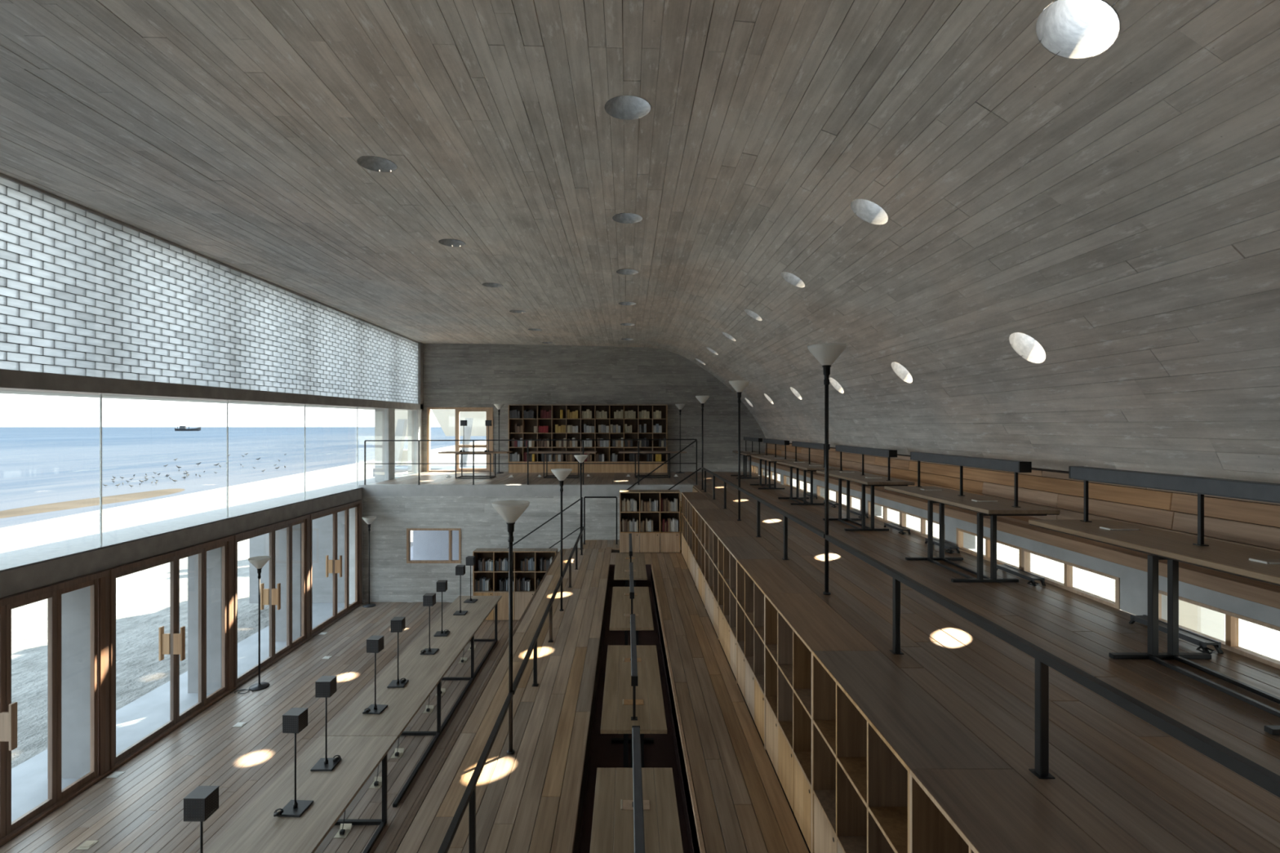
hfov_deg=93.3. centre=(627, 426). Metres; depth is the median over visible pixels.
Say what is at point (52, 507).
sandbar
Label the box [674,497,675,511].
book
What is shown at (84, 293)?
wall
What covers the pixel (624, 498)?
book
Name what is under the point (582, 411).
book
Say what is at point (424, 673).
table
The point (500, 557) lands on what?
book
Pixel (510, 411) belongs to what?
book
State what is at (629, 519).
book
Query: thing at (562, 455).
book
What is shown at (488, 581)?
book
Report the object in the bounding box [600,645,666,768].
table
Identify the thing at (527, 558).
book
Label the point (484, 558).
book
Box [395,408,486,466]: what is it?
canopy
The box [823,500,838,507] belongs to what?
rack
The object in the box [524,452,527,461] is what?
book
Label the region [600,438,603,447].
book
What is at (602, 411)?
book
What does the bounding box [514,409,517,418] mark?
book
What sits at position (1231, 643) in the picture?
window
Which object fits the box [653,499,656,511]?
book
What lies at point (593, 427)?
book
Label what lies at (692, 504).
bookcase
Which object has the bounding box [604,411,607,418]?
book
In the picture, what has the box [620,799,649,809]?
socket
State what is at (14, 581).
beam
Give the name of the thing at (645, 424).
book
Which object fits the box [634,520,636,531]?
book
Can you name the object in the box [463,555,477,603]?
lamp
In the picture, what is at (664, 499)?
book
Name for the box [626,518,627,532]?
book
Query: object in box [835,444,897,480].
lamp
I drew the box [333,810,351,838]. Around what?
socket
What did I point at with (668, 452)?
table
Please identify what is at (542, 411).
book
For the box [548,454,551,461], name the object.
book
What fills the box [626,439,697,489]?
stair handrail
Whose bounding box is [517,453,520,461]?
book
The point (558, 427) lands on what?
book
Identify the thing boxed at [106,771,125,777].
socket
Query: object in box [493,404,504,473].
lamp
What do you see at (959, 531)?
window
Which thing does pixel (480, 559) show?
book
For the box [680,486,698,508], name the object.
staircase
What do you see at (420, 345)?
wall
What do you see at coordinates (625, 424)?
book
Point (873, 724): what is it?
bookcase
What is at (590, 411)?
book
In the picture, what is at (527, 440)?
balustrade
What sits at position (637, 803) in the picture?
lamp
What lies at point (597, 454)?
book
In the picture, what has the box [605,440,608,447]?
book
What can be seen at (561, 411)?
book
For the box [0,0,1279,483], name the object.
ceiling
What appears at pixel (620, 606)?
table
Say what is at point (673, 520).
book
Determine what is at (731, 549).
bookcase
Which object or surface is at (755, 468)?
window
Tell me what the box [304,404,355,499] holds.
window
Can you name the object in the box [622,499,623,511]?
book
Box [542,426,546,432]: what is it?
book
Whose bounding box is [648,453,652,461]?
book
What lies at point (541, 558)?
book
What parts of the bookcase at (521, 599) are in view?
panel, door, door, shelf, shelf, panel, panel, door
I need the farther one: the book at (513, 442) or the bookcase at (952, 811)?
the book at (513, 442)
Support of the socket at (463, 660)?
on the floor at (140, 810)
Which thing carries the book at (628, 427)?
on the bookcase at (528, 424)
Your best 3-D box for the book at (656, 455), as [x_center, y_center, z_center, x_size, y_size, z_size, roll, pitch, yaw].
[0.859,0.894,17.492,0.088,0.231,0.171,0,0,0]
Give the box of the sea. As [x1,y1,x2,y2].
[0,426,486,528]
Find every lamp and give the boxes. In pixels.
[183,786,218,852]
[248,555,270,690]
[273,707,313,817]
[310,675,341,771]
[362,515,376,608]
[362,635,387,714]
[386,617,408,688]
[420,593,439,654]
[433,580,449,636]
[453,564,467,615]
[458,420,468,452]
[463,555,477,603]
[484,420,493,452]
[491,500,529,755]
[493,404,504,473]
[551,468,572,611]
[573,454,587,549]
[628,533,632,562]
[629,562,634,622]
[630,613,637,720]
[631,725,644,852]
[675,404,685,473]
[695,395,709,489]
[728,380,750,520]
[743,436,762,453]
[763,438,789,459]
[791,441,830,467]
[807,342,846,595]
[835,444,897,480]
[910,452,1031,507]
[1068,466,1279,546]
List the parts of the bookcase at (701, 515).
panel, door, shelf, door, door, panel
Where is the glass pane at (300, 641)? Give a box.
[290,519,305,648]
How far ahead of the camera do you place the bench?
5.06 m
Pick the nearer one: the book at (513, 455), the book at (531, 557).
the book at (531, 557)
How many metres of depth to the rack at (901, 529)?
7.60 m
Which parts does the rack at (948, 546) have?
plate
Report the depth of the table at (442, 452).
15.45 m
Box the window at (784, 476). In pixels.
[783,475,795,488]
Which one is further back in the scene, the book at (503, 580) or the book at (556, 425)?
the book at (556, 425)
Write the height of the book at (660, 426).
0.210 m
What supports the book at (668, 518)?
on the bookcase at (646, 541)
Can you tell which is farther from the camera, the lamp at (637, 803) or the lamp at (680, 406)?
the lamp at (680, 406)
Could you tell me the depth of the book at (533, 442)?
17.39 m
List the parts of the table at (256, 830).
leg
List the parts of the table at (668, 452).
leg frame, leg frame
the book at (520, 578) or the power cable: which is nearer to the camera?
the power cable
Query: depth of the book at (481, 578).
12.40 m
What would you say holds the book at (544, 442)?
on the bookcase at (528, 424)
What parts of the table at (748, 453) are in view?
leg, leg, leg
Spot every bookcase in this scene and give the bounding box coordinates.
[472,548,557,620]
[508,404,666,472]
[619,489,680,553]
[681,492,709,564]
[687,499,719,582]
[694,508,733,608]
[705,520,751,639]
[718,537,776,679]
[736,559,814,748]
[764,593,879,852]
[812,650,1012,852]
[909,768,1106,852]
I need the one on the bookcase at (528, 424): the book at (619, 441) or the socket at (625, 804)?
the book at (619, 441)
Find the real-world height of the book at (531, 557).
0.248 m
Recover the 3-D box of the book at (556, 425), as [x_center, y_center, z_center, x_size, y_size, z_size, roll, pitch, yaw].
[-2.037,0.062,17.469,0.076,0.239,0.160,0,0,0]
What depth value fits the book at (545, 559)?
12.41 m
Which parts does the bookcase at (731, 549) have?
panel, door, door, shelf, shelf, door, panel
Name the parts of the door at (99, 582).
handle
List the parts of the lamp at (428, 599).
lamp shade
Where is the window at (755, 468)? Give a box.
[753,465,758,475]
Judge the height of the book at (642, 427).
0.193 m
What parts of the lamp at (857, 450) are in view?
post, post, post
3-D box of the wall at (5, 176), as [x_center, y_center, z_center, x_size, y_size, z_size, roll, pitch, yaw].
[-6.150,-2.500,7.925,0.300,0.200,19.550,0,0,0]
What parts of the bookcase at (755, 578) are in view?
panel, door, door, shelf, shelf, door, panel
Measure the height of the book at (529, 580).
0.199 m
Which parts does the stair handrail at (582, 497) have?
rail, post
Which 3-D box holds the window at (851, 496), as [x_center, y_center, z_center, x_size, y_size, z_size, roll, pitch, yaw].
[3.602,1.215,9.773,0.056,0.230,1.085,0,0,0]
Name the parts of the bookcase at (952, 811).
panel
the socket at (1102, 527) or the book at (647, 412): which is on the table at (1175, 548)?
the socket at (1102, 527)
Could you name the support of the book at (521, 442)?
on the bookcase at (528, 424)
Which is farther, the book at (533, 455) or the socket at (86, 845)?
the book at (533, 455)
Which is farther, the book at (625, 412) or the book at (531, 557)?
the book at (625, 412)
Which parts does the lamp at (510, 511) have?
lamp shade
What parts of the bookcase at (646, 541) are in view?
door, panel, panel, door, shelf, door, panel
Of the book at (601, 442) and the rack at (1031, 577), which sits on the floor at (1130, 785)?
the rack at (1031, 577)
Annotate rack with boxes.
[806,492,817,498]
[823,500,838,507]
[849,509,868,518]
[884,522,911,534]
[924,537,959,553]
[996,564,1045,586]
[1128,614,1223,654]
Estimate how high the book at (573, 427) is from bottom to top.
0.193 m
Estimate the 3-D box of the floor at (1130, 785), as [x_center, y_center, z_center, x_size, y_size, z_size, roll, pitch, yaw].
[-1.250,1.949,7.925,9.700,1.242,19.550,0,0,0]
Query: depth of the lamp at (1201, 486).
3.58 m
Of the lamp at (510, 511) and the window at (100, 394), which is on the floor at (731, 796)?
the lamp at (510, 511)
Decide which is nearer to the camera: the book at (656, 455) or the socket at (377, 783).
the socket at (377, 783)
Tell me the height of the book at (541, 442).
0.193 m
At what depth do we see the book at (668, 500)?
12.31 m
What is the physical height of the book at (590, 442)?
0.222 m
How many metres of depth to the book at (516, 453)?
17.38 m
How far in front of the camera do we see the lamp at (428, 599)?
8.56 m
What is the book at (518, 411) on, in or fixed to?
on the bookcase at (528, 424)
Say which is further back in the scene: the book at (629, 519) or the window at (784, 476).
the window at (784, 476)
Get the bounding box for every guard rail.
[437,526,584,852]
[702,467,1279,797]
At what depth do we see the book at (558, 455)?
17.41 m
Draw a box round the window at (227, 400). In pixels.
[226,400,304,517]
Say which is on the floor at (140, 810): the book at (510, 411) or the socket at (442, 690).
the socket at (442, 690)
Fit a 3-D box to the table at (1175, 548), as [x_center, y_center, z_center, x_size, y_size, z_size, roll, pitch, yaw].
[3.200,1.015,3.525,0.840,0.630,2.050,0,0,0]
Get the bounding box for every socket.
[75,840,98,849]
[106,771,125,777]
[232,722,246,727]
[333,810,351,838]
[368,764,382,788]
[390,737,404,758]
[422,695,434,713]
[435,678,445,695]
[457,652,466,663]
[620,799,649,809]
[622,657,640,662]
[622,698,644,705]
[623,613,638,616]
[920,488,942,490]
[971,499,998,502]
[1099,526,1139,530]
[1248,558,1279,564]
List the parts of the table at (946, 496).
leg, leg, leg, leg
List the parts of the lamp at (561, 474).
lamp shade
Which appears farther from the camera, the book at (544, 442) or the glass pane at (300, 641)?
the book at (544, 442)
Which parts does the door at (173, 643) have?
handle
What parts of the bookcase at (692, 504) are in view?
panel, door, door, door, panel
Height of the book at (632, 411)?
0.242 m
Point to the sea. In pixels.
(39, 465)
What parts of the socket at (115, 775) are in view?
socket lid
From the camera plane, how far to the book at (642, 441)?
17.40 m
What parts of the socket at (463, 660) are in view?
socket plate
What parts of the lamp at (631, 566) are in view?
post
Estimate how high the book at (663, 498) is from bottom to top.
0.253 m
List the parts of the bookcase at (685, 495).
panel, door, door, door, panel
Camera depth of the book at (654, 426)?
17.40 m
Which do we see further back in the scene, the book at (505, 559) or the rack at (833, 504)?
the book at (505, 559)
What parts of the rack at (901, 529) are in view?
plate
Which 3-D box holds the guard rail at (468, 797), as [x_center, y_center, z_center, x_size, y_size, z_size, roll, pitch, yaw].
[-0.912,2.329,5.375,0.060,0.482,14.450,0,0,0]
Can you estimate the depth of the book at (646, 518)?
12.30 m
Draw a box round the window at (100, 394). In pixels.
[99,393,222,546]
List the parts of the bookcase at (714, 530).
panel, door, shelf, shelf, door, door, panel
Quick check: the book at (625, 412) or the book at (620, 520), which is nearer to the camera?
the book at (620, 520)
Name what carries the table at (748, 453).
on the floor at (1130, 785)
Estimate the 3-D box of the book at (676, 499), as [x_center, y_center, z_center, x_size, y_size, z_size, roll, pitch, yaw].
[1.013,1.606,12.377,0.028,0.249,0.188,0,0,0]
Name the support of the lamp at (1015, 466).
on the table at (946, 496)
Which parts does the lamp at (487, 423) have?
lamp shade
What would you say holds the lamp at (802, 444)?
on the table at (805, 466)
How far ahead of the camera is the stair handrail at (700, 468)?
12.73 m
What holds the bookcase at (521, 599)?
on the floor at (140, 810)
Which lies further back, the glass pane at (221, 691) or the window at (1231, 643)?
the glass pane at (221, 691)
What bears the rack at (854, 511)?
on the floor at (1130, 785)
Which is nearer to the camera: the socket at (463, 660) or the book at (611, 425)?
the socket at (463, 660)
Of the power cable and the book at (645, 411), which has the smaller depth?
the power cable
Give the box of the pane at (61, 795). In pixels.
[56,578,97,802]
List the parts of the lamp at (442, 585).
lamp shade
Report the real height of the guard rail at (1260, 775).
0.472 m
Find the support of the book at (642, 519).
on the bookcase at (646, 541)
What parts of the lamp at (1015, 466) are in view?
post, post, post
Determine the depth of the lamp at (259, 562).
9.22 m
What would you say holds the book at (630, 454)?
on the bookcase at (528, 424)
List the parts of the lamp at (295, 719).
lamp shade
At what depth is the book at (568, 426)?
17.39 m
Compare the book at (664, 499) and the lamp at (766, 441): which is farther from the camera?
the lamp at (766, 441)
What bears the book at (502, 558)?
on the bookcase at (521, 599)
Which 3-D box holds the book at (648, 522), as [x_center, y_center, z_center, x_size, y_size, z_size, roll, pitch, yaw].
[0.434,2.038,12.399,0.038,0.215,0.198,0,0,0]
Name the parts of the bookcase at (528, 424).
panel, shelf, shelf, panel, panel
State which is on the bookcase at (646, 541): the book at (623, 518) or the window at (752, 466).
the book at (623, 518)
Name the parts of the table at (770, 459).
leg, leg, leg, leg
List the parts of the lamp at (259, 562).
lamp shade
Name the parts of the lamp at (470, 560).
lamp shade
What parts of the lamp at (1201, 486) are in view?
post, post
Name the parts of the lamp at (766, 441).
post, post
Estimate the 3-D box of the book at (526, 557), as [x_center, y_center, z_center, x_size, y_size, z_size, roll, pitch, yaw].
[-2.090,2.842,12.506,0.028,0.258,0.188,0,0,0]
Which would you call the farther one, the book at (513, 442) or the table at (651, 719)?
the book at (513, 442)
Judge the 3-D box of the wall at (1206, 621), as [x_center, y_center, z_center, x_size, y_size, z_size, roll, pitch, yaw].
[6.350,2.125,7.075,0.300,1.850,1.050,0,0,0]
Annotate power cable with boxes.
[234,688,253,693]
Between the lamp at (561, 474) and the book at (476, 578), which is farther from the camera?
the book at (476, 578)
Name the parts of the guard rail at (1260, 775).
post, post, post, post, post, post, post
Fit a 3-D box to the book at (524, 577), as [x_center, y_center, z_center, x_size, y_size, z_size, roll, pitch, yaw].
[-2.130,3.255,12.510,0.044,0.259,0.162,0,0,0]
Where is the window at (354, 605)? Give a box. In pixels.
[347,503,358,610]
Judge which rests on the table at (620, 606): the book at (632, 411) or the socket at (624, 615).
the socket at (624, 615)
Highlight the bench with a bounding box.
[748,443,1279,608]
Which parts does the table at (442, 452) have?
leg frame, leg frame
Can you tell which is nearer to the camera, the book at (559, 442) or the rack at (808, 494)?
the rack at (808, 494)
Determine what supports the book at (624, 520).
on the bookcase at (646, 541)
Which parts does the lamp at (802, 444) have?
post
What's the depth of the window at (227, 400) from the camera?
9.15 m
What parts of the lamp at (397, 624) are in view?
lamp shade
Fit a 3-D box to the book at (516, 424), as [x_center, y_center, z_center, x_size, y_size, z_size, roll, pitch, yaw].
[-3.200,0.052,17.490,0.060,0.257,0.182,0,0,0]
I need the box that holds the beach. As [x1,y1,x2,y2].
[0,439,486,768]
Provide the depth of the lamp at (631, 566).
7.21 m
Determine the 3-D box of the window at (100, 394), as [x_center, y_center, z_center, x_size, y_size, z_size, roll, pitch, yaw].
[-6.054,0.501,8.044,0.016,1.758,2.200,0,0,0]
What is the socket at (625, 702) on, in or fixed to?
on the table at (651, 719)
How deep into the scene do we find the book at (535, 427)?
17.40 m
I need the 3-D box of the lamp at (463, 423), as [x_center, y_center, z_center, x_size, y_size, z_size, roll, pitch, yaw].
[-4.220,0.248,15.584,0.200,0.823,0.233,0,0,0]
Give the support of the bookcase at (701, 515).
on the floor at (731, 796)
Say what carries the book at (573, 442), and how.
on the bookcase at (528, 424)
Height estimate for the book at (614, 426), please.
0.223 m
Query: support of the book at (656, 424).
on the bookcase at (528, 424)
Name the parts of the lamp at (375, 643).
lamp shade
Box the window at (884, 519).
[867,500,901,525]
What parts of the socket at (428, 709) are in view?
socket plate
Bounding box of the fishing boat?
[174,422,200,431]
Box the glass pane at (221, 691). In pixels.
[204,542,226,705]
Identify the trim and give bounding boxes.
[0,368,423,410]
[0,391,400,410]
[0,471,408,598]
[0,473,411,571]
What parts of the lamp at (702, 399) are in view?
lamp shade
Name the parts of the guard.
post, handrail, post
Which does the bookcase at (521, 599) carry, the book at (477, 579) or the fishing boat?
the book at (477, 579)
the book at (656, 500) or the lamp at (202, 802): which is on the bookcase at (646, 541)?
the book at (656, 500)
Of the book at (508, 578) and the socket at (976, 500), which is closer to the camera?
the socket at (976, 500)
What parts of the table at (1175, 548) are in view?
leg, leg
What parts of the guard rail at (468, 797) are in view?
post, post, post, post, post, post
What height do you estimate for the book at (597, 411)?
0.222 m
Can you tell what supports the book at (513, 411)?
on the bookcase at (528, 424)
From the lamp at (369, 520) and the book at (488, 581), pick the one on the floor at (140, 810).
the lamp at (369, 520)
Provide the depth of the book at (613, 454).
17.38 m
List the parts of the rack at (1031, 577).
plate, leg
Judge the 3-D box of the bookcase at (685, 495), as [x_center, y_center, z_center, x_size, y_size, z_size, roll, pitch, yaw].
[1.298,1.950,11.616,0.403,1.240,1.236,0,0,0]
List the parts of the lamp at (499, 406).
lamp shade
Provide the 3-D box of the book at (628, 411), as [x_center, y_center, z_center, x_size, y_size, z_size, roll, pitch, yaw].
[0.065,-0.344,17.499,0.091,0.230,0.182,0,0,0]
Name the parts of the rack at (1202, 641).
leg, plate, leg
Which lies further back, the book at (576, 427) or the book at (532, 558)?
the book at (576, 427)
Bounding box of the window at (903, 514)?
[900,511,939,539]
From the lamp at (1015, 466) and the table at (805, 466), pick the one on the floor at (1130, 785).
the table at (805, 466)
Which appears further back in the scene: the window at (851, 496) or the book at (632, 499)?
the book at (632, 499)
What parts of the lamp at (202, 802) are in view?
lamp shade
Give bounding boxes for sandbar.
[0,488,184,518]
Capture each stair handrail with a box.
[506,497,583,548]
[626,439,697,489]
[667,467,701,489]
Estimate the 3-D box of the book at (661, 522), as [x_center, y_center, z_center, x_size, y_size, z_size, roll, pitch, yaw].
[0.704,2.045,12.388,0.032,0.199,0.156,0,0,0]
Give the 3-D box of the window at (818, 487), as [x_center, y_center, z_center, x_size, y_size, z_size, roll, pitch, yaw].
[3.602,1.215,10.857,0.056,0.230,1.085,0,0,0]
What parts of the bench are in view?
frame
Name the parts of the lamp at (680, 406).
lamp shade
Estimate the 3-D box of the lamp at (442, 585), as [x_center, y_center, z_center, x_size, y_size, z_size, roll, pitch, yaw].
[-2.870,2.808,9.360,0.200,0.823,0.200,0,0,-4]
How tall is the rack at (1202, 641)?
0.066 m
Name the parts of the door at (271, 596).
handle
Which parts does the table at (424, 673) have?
leg, leg, leg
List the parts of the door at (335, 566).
handle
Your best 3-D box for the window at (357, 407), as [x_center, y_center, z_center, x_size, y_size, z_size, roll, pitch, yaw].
[-6.054,0.472,14.369,0.016,1.816,1.650,0,0,0]
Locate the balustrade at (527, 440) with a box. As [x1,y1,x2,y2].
[364,439,697,484]
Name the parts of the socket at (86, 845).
socket lid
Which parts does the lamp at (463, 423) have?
lamp shade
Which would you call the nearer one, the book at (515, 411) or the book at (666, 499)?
the book at (666, 499)
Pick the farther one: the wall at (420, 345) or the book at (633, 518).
the wall at (420, 345)
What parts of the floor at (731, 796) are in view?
riser panel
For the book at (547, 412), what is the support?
on the bookcase at (528, 424)
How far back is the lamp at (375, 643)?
6.82 m
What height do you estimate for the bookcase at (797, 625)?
1.240 m
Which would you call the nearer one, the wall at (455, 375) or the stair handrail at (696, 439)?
the stair handrail at (696, 439)
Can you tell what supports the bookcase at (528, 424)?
on the floor at (1130, 785)
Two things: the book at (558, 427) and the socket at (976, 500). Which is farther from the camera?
the book at (558, 427)
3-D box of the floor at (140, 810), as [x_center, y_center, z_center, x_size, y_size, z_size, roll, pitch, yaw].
[-4.310,4.107,6.925,5.820,0.247,29.550,0,0,0]
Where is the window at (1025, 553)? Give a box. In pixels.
[1021,547,1119,609]
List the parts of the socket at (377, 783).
socket plate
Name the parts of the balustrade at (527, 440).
post, post, post, post, handrail, rail, post, post, post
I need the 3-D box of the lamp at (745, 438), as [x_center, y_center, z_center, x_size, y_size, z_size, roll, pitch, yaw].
[3.380,0.499,16.315,0.102,0.401,1.978,0,0,0]
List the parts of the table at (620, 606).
leg, leg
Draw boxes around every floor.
[0,546,519,852]
[358,471,1279,852]
[373,461,486,476]
[390,539,810,852]
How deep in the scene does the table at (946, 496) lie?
5.45 m
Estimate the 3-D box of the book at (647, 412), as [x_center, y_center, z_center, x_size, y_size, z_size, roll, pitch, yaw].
[0.599,-0.333,17.494,0.087,0.208,0.194,0,0,0]
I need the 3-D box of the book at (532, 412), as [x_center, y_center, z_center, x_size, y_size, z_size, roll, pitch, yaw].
[-2.718,-0.337,17.469,0.066,0.216,0.176,0,0,0]
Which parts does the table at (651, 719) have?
leg, leg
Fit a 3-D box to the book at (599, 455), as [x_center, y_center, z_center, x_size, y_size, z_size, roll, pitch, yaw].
[-0.775,0.907,17.495,0.092,0.206,0.197,0,0,0]
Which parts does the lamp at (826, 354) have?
lamp shade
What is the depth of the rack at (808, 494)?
11.21 m
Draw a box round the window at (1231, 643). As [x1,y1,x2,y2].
[1158,590,1279,669]
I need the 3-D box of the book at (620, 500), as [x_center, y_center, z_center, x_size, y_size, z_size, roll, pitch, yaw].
[-0.121,1.620,12.389,0.030,0.222,0.185,0,0,0]
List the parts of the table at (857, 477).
leg, leg, leg, leg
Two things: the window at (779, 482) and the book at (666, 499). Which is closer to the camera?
the book at (666, 499)
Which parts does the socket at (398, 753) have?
socket plate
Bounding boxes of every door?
[0,569,111,846]
[106,535,235,772]
[231,514,311,688]
[308,500,362,638]
[426,407,493,471]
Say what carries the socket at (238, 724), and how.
on the floor at (140, 810)
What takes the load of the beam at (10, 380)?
attached to the wall at (84, 293)
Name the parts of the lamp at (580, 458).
lamp shade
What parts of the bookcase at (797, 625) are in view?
panel, door, door, shelf, shelf, door, panel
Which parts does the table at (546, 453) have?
leg frame, leg frame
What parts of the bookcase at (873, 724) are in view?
panel, door, shelf, door, shelf, panel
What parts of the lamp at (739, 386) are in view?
lamp shade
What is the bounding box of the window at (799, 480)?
[798,479,810,493]
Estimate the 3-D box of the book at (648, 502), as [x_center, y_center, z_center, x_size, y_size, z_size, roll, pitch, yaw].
[0.433,1.634,12.375,0.040,0.194,0.172,0,0,0]
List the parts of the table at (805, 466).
leg, leg, leg, leg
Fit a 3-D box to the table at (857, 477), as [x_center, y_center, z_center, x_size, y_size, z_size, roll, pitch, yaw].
[3.200,1.015,8.625,0.840,0.630,2.050,0,0,0]
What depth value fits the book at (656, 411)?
17.38 m
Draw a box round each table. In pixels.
[204,736,397,852]
[320,595,502,807]
[438,451,512,478]
[526,451,596,478]
[589,768,683,852]
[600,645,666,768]
[609,586,653,645]
[613,553,647,586]
[618,450,686,477]
[730,450,770,479]
[750,455,799,488]
[777,461,842,505]
[816,470,915,530]
[884,485,1060,582]
[1028,519,1279,735]
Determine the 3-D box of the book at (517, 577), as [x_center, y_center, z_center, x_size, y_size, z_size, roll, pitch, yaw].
[-2.274,3.255,12.505,0.033,0.260,0.182,0,0,0]
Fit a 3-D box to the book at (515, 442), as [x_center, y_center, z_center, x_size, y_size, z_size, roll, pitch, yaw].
[-3.204,0.481,17.461,0.083,0.220,0.160,0,0,0]
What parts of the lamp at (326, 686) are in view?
lamp shade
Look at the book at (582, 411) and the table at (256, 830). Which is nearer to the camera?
the table at (256, 830)
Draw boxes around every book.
[474,577,477,591]
[475,578,479,591]
[478,558,482,570]
[479,576,483,591]
[481,577,484,591]
[482,557,485,571]
[483,577,486,591]
[486,578,490,591]
[487,559,491,570]
[488,560,492,570]
[498,556,502,570]
[499,577,502,591]
[500,557,503,570]
[501,579,504,591]
[504,558,507,571]
[506,577,508,591]
[509,410,511,418]
[511,409,514,418]
[511,438,515,447]
[511,453,515,461]
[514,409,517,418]
[514,439,518,447]
[515,423,518,432]
[515,452,518,461]
[515,576,519,591]
[517,410,520,418]
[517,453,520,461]
[518,577,521,591]
[520,438,522,447]
[522,560,524,571]
[522,576,525,591]
[524,409,527,418]
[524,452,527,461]
[524,556,527,570]
[526,556,528,570]
[527,579,530,591]
[528,409,532,418]
[529,557,532,571]
[531,411,534,418]
[531,440,535,447]
[531,557,533,570]
[532,453,535,461]
[533,426,537,432]
[536,576,539,589]
[540,440,543,447]
[540,557,543,571]
[541,409,544,418]
[541,453,543,461]
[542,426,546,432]
[543,410,546,418]
[543,440,546,447]
[544,558,546,571]
[546,411,549,418]
[546,440,550,447]
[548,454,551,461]
[549,409,551,418]
[555,424,558,432]
[557,426,560,432]
[557,454,560,461]
[558,440,561,447]
[560,409,563,418]
[560,454,564,461]
[567,409,569,418]
[567,425,570,432]
[572,411,575,418]
[572,426,575,432]
[572,437,575,447]
[574,440,577,447]
[575,410,578,418]
[575,426,578,432]
[581,410,583,418]
[583,424,586,432]
[586,409,589,418]
[586,438,589,447]
[588,426,591,432]
[589,410,591,418]
[589,440,592,447]
[591,426,595,432]
[595,410,599,418]
[595,453,599,461]
[598,453,601,461]
[600,424,603,432]
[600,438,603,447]
[601,410,604,418]
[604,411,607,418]
[605,426,608,432]
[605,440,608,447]
[609,424,613,432]
[612,440,615,447]
[612,453,615,461]
[613,425,616,432]
[617,440,621,447]
[620,499,622,511]
[620,520,622,532]
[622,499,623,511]
[622,518,623,532]
[623,497,625,511]
[623,519,626,532]
[624,411,627,418]
[624,423,626,432]
[624,440,627,447]
[626,426,630,432]
[626,498,628,511]
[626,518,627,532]
[627,410,631,418]
[629,453,632,461]
[629,519,631,531]
[630,498,631,511]
[631,409,633,418]
[631,498,633,511]
[632,518,634,531]
[633,499,635,511]
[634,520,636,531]
[636,519,638,532]
[640,426,644,432]
[640,499,642,511]
[641,410,644,418]
[641,438,644,447]
[642,519,644,532]
[644,410,646,418]
[644,423,646,432]
[644,437,646,447]
[645,518,647,531]
[646,411,649,418]
[647,501,649,511]
[647,520,649,531]
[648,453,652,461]
[648,519,651,531]
[652,501,654,511]
[653,425,656,432]
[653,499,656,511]
[655,410,658,418]
[655,423,658,432]
[655,453,658,461]
[656,499,657,511]
[658,425,662,432]
[660,497,662,511]
[660,520,662,531]
[662,497,664,511]
[662,518,664,532]
[663,438,666,447]
[664,498,666,511]
[665,497,667,511]
[667,499,669,511]
[667,518,669,532]
[669,518,671,531]
[672,517,675,532]
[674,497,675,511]
[674,519,676,532]
[675,498,677,511]
[676,519,678,532]
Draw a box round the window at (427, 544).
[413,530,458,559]
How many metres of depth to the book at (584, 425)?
17.39 m
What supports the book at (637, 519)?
on the bookcase at (646, 541)
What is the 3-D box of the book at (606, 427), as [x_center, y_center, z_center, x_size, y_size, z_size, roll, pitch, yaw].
[-0.573,0.082,17.495,0.089,0.198,0.175,0,0,0]
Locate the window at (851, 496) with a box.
[836,491,861,511]
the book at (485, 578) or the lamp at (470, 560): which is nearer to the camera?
the lamp at (470, 560)
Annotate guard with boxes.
[582,496,617,544]
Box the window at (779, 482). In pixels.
[770,471,781,483]
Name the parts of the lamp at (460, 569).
lamp shade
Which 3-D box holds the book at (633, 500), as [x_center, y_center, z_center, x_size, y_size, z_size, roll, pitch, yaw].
[0.147,1.618,12.383,0.029,0.226,0.196,0,0,0]
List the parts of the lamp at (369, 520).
lamp shade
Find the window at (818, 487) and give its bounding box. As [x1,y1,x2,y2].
[816,484,836,502]
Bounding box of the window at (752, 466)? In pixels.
[751,464,753,473]
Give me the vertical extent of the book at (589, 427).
0.195 m
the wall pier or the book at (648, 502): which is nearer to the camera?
the book at (648, 502)
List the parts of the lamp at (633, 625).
post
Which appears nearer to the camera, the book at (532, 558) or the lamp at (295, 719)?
the lamp at (295, 719)
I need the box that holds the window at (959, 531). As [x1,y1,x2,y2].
[956,528,1021,569]
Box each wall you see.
[0,173,418,343]
[0,177,417,404]
[349,499,362,604]
[361,496,681,603]
[417,342,423,409]
[422,343,773,475]
[751,461,1279,626]
[1123,600,1225,641]
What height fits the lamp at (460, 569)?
0.823 m
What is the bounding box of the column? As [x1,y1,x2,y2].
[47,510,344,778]
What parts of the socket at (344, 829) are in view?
socket plate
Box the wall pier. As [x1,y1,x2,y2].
[374,408,422,481]
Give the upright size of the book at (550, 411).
0.259 m
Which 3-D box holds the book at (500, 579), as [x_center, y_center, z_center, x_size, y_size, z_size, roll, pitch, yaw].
[-2.611,3.268,12.520,0.034,0.234,0.184,0,0,0]
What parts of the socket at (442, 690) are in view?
socket plate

